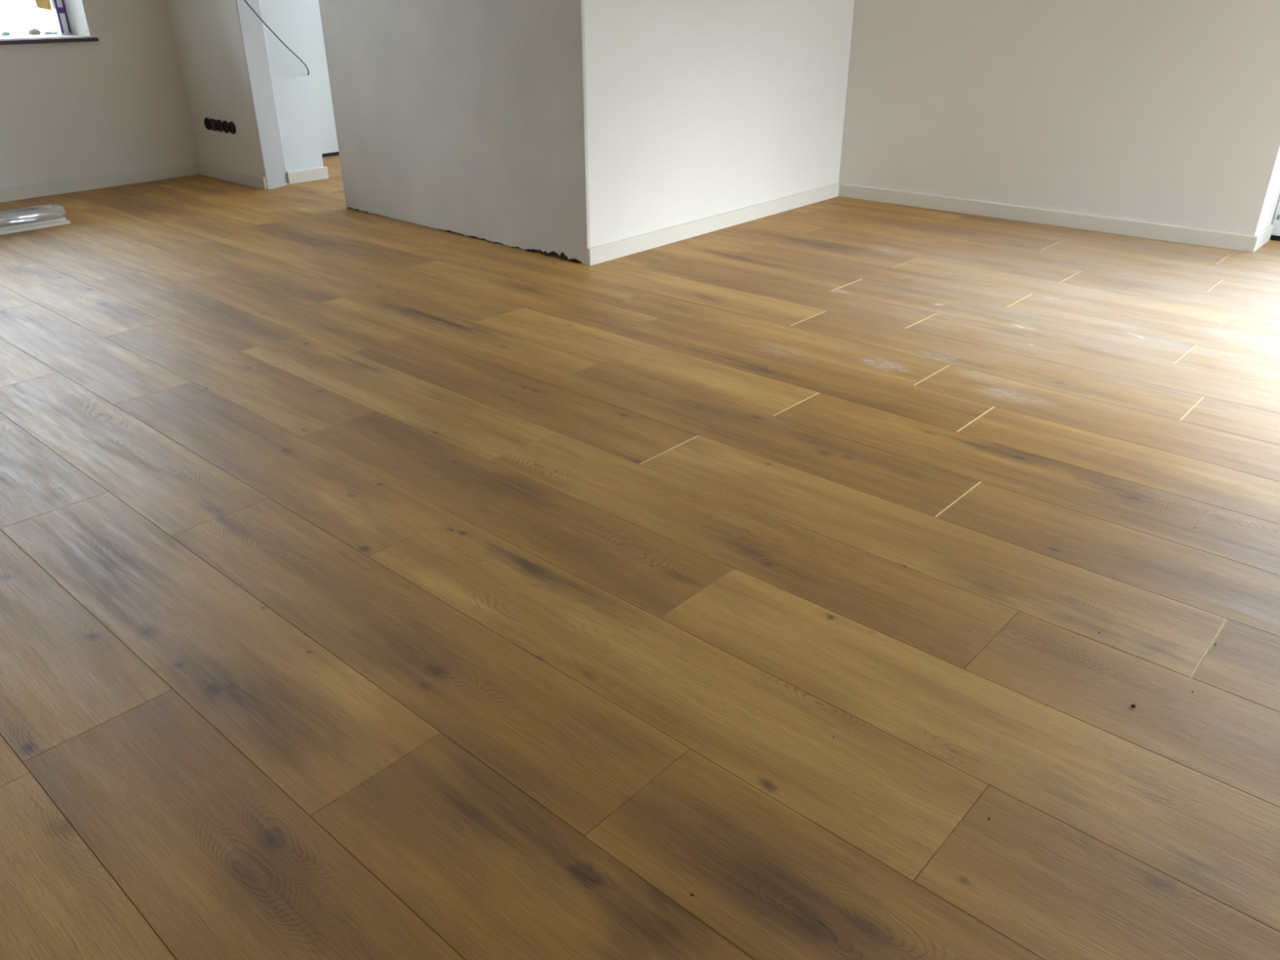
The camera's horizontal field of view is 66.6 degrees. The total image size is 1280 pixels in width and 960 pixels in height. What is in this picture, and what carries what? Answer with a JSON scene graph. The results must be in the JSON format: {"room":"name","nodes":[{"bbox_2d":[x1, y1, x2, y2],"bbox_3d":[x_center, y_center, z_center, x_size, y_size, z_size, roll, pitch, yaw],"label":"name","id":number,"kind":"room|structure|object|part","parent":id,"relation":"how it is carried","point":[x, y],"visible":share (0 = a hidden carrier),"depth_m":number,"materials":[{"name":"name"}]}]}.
{"room":"empty living room","nodes":[
{"label":"empty living room","id":0,"kind":"room"},
{"bbox_2d":[0,0,198,188],"bbox_3d":[-4.641,-2.128,3.696,0.644,2.556,5.568,22,34,37],"label":"wall","id":1,"kind":"structure","parent":0,"point":[116,103],"depth_m":5.50,"materials":[{"name":"paint"}]},
{"bbox_2d":[0,0,98,44],"bbox_3d":[-3.679,-2.928,4.528,0.400,1.676,1.754,22,34,37],"label":"window","id":2,"kind":"structure","parent":1,"relation":"in","point":[58,6],"depth_m":5.43,"materials":[{"name":"white plastic"}]},
{"bbox_2d":[35,0,52,10],"bbox_3d":[-3.330,-2.758,5.433,0.006,0.525,0.130,22,34,37],"label":"card","id":3,"kind":"object","parent":2,"relation":"hanging from","point":[43,4],"visible":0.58,"depth_m":5.46,"materials":[{"name":"yellow paper"}]},
{"bbox_3d":[-3.678,-2.189,4.900,0.400,0.021,1.754,22,34,37],"label":"sill","id":4,"kind":"part","parent":2,"relation":"part of","materials":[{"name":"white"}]},
{"bbox_2d":[0,162,199,202],"bbox_3d":[-4.399,-1.018,4.241,0.014,0.070,5.274,20,33,34],"label":"baseboard","id":5,"kind":"structure","parent":1,"relation":"attached to","point":[64,186],"depth_m":5.62,"materials":[{"name":"paint"}]},
{"bbox_3d":[-4.056,-2.247,5.103,0.430,0.092,2.300,22,34,37],"label":"trim","id":6,"kind":"structure","parent":1,"relation":"attached to","visible":0},
{"bbox_2d":[0,31,10,35],"bbox_3d":[-3.537,-2.487,5.438,0.035,0.034,0.050,22,34,37],"label":"pebble","id":7,"kind":"object","parent":6,"relation":"on","point":[4,33],"visible":0.77,"depth_m":5.43,"materials":[{"name":"green stone"}]},
{"bbox_2d":[28,28,40,35],"bbox_3d":[-3.437,-2.542,5.537,0.046,0.043,0.067,22,34,37],"label":"pebble","id":8,"kind":"object","parent":6,"relation":"on","point":[33,31],"visible":0.86,"depth_m":5.52,"materials":[{"name":"brown stone"}]},
{"bbox_2d":[44,31,54,35],"bbox_3d":[-3.388,-2.561,5.590,0.038,0.027,0.055,22,34,37],"label":"pebble","id":9,"kind":"object","parent":6,"relation":"on","point":[47,33],"visible":0.8,"depth_m":5.58,"materials":[{"name":"green stone"}]},
{"bbox_2d":[299,0,338,153],"bbox_3d":[-1.750,-3.703,6.785,0.337,2.528,2.608,22,34,37],"label":"wall","id":10,"kind":"structure","parent":0,"point":[310,10],"depth_m":6.51,"materials":[{"name":"paint"}]},
{"bbox_2d":[321,151,339,157],"bbox_3d":[-1.842,-2.508,7.254,0.334,0.027,2.290,22,34,37],"label":"trim","id":11,"kind":"structure","parent":10,"relation":"attached to","point":[328,154],"depth_m":6.73,"materials":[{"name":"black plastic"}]},
{"bbox_2d":[318,0,854,265],"bbox_3d":[0.123,-2.807,5.032,1.797,2.556,3.050,22,34,37],"label":"wall","id":12,"kind":"structure","parent":0,"point":[562,129],"depth_m":4.30,"materials":[{"name":"paint"}]},
{"bbox_2d":[587,182,839,266],"bbox_3d":[0.446,-1.266,4.717,0.014,0.070,2.011,21,34,36],"label":"baseboard","id":13,"kind":"structure","parent":12,"relation":"attached to","point":[629,246],"depth_m":4.56,"materials":[{"name":"paint"}]},
{"bbox_2d":[0,155,1279,959],"bbox_3d":[-0.132,-0.370,3.175,9.400,0.140,9.700,22,34,37],"label":"floor","id":14,"kind":"structure","parent":0,"point":[372,586],"depth_m":1.87,"materials":[{"name":"brown wood"}]},
{"bbox_2d":[0,204,71,235],"bbox_3d":[-3.267,-1.098,4.366,0.156,0.097,1.300,20,33,34],"label":"pack","id":15,"kind":"object","parent":14,"relation":"on","point":[50,220],"visible":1,"depth_m":4.69,"materials":[{"name":"plastic"}]},
{"bbox_2d":[197,162,266,189],"bbox_3d":[-2.450,-1.822,5.831,0.802,0.070,0.014,22,34,36],"label":"baseboard","id":16,"kind":"structure","parent":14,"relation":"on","point":[225,174],"depth_m":5.80,"materials":[{"name":"paint"}]},
{"bbox_2d":[166,0,323,190],"bbox_3d":[-2.442,-3.052,5.526,1.192,2.556,0.429,22,34,37],"label":"wall pier","id":17,"kind":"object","parent":14,"relation":"on","point":[233,68],"visible":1,"depth_m":5.57,"materials":[{"name":"paint"}]},
{"bbox_2d":[204,117,235,133],"bbox_3d":[-2.468,-2.078,5.721,0.363,0.069,0.010,22,34,37],"label":"boxes","id":18,"kind":"object","parent":17,"relation":"attached to","point":[211,123],"visible":1,"depth_m":5.72,"materials":[{"name":"black plastic"}]},
{"bbox_2d":[244,0,309,75],"bbox_3d":[-2.078,-2.572,5.125,0.038,0.874,0.810,12,29,22],"label":"cable","id":19,"kind":"object","parent":17,"relation":"attached to","point":[246,2],"visible":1,"depth_m":5.36,"materials":[{"name":"white plastic"}]},
{"bbox_2d":[286,166,328,184],"bbox_3d":[-1.986,-1.824,5.834,0.014,0.070,0.266,21,34,36],"label":"baseboard","id":20,"kind":"object","parent":17,"relation":"attached to","point":[317,173],"visible":1,"depth_m":5.83,"materials":[{"name":"paint"}]},
{"bbox_2d":[838,0,1279,235],"bbox_3d":[2.183,-2.591,4.595,2.075,2.556,1.032,22,34,37],"label":"wall","id":21,"kind":"structure","parent":0,"point":[1166,112],"depth_m":4.49,"materials":[{"name":"paint"}]},
{"bbox_2d":[838,182,1257,253],"bbox_3d":[1.880,-1.315,4.810,2.050,0.070,0.014,20,33,35],"label":"baseboard","id":22,"kind":"structure","parent":21,"relation":"attached to","point":[1188,235],"depth_m":4.70,"materials":[{"name":"paint"}]},
{"bbox_2d":[1253,224,1273,252],"bbox_3d":[2.761,-1.073,4.327,0.014,0.070,0.314,22,34,36],"label":"baseboard","id":23,"kind":"object","parent":21,"relation":"attached to","point":[1264,236],"visible":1,"depth_m":4.32,"materials":[{"name":"paint"}]},
{"bbox_3d":[4.269,-1.780,2.978,3.443,2.556,0.950,22,34,37],"label":"wall","id":24,"kind":"structure","parent":0,"visible":0},
{"bbox_2d":[1269,197,1279,240],"bbox_3d":[4.027,-1.760,3.104,2.943,2.404,0.209,22,34,37],"label":"door","id":25,"kind":"structure","parent":24,"relation":"in","point":[1275,235],"depth_m":4.41,"materials":[{"name":"white plastic"}]},
{"label":"outside","id":26,"kind":"structure","parent":0,"visible":0},
{"bbox_2d":[0,28,57,35],"bbox_3d":[0.002,1.163,0.585,80.000,0.250,80.000,22,34,37],"label":"ground","id":27,"kind":"structure","parent":26,"point":[13,32],"depth_m":31.29,"materials":[{"name":"white"}]}
]}

